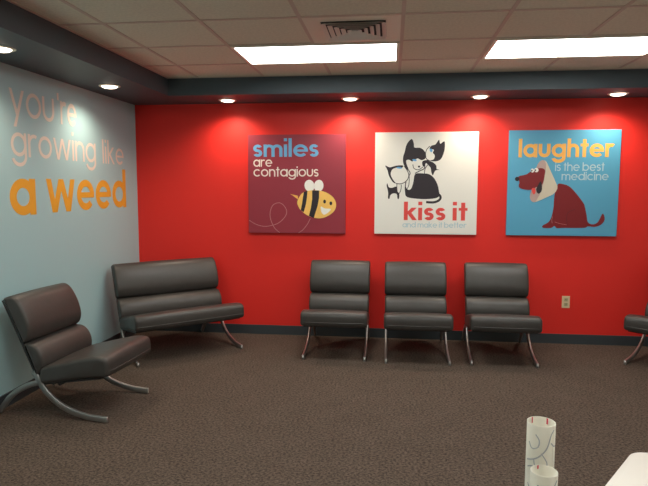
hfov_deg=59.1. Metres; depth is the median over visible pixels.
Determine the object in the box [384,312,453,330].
seat cushion
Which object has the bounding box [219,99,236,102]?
recessed light
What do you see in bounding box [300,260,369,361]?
lounge chair
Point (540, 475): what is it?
paper roll
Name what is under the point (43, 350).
cushion
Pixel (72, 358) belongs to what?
seat cushion
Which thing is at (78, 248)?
wall
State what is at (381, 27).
ceiling vent
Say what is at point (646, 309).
cushion
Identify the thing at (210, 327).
baseboard
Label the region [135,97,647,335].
wall
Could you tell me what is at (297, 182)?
wall picture
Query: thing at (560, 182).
wall picture
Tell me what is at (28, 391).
baseboard
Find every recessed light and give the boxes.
[0,45,15,52]
[98,84,120,88]
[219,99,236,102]
[230,41,399,64]
[341,97,358,100]
[470,95,489,98]
[481,35,647,58]
[607,92,628,95]
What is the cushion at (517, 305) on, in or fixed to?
on the lounge chair at (496, 301)
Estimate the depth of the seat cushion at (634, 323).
4.85 m
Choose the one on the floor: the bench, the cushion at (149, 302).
the bench
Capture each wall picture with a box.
[248,134,345,233]
[374,132,478,234]
[506,129,621,235]
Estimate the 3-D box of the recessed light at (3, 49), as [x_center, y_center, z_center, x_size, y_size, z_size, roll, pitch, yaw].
[-1.978,-1.180,3.494,0.176,0.020,0.176,1,6,7]
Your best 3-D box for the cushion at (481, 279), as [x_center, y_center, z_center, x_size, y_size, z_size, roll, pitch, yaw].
[1.635,0.350,5.445,0.583,0.319,0.198,1,6,8]
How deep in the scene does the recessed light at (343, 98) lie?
5.40 m
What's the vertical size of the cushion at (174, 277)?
0.319 m
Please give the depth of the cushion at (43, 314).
3.93 m
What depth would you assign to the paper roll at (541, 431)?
0.99 m
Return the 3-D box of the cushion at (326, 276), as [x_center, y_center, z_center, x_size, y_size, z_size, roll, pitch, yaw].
[0.160,0.330,5.615,0.583,0.319,0.198,1,6,7]
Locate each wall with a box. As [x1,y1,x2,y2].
[0,62,138,395]
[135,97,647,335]
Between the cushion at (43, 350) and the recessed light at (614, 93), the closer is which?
the cushion at (43, 350)
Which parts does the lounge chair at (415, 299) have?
leg, leg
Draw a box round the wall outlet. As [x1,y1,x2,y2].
[562,296,569,307]
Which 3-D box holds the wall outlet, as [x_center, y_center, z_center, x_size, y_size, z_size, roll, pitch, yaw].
[2.365,0.577,5.590,0.074,0.118,0.009,1,6,7]
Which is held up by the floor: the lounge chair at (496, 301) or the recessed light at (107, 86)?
the lounge chair at (496, 301)
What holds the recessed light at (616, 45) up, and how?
in the ceiling at (632, 19)
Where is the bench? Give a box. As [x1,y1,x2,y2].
[111,257,243,366]
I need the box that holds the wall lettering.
[8,87,125,214]
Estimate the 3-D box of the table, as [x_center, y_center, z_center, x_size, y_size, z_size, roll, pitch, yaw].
[0.895,1.053,1.141,1.763,0.740,1.259,1,6,7]
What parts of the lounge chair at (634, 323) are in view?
leg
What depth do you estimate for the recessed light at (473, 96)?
5.25 m
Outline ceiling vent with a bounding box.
[301,15,400,42]
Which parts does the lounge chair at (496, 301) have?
leg, leg, leg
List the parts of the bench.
leg, leg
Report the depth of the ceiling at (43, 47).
4.97 m
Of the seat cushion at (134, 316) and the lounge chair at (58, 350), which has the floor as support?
the lounge chair at (58, 350)
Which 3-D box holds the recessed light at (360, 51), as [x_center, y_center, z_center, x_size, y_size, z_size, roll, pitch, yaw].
[-0.040,-1.414,4.274,1.195,0.014,0.586,1,6,7]
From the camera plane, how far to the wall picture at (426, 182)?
5.61 m
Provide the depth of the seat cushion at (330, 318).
5.01 m
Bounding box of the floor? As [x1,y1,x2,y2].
[0,330,647,485]
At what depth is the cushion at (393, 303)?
5.37 m
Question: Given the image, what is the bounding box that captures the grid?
[6,0,647,78]
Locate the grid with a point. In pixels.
(623, 7)
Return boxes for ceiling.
[0,0,647,104]
[12,0,647,77]
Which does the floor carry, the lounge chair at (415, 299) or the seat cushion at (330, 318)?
the lounge chair at (415, 299)
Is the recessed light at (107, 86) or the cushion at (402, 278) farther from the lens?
the cushion at (402, 278)
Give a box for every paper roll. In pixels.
[525,416,555,485]
[530,465,557,485]
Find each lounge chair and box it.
[0,283,150,422]
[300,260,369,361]
[384,261,453,365]
[462,262,541,367]
[623,303,647,364]
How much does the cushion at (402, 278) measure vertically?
0.319 m
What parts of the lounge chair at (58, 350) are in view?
leg, leg, leg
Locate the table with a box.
[605,452,647,485]
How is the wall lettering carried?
attached to the wall at (78, 248)
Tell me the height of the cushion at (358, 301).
0.222 m
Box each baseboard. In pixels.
[0,331,135,407]
[156,323,647,345]
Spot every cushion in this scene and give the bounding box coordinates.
[4,283,80,342]
[24,324,91,373]
[40,335,150,383]
[111,257,217,298]
[116,288,221,321]
[120,302,243,331]
[300,309,368,327]
[309,292,368,312]
[310,260,369,293]
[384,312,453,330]
[385,261,446,295]
[385,295,446,313]
[464,262,528,296]
[465,296,529,315]
[465,314,541,332]
[624,314,647,333]
[645,303,647,315]
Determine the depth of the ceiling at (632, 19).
3.60 m
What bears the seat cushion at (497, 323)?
on the lounge chair at (496, 301)
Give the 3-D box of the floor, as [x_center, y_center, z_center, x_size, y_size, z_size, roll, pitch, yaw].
[0.561,1.377,2.143,6.190,0.100,7.640,1,6,7]
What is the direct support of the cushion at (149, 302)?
on the bench
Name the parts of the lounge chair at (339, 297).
leg, leg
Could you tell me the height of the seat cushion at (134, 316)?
0.215 m
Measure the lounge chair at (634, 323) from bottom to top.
0.813 m

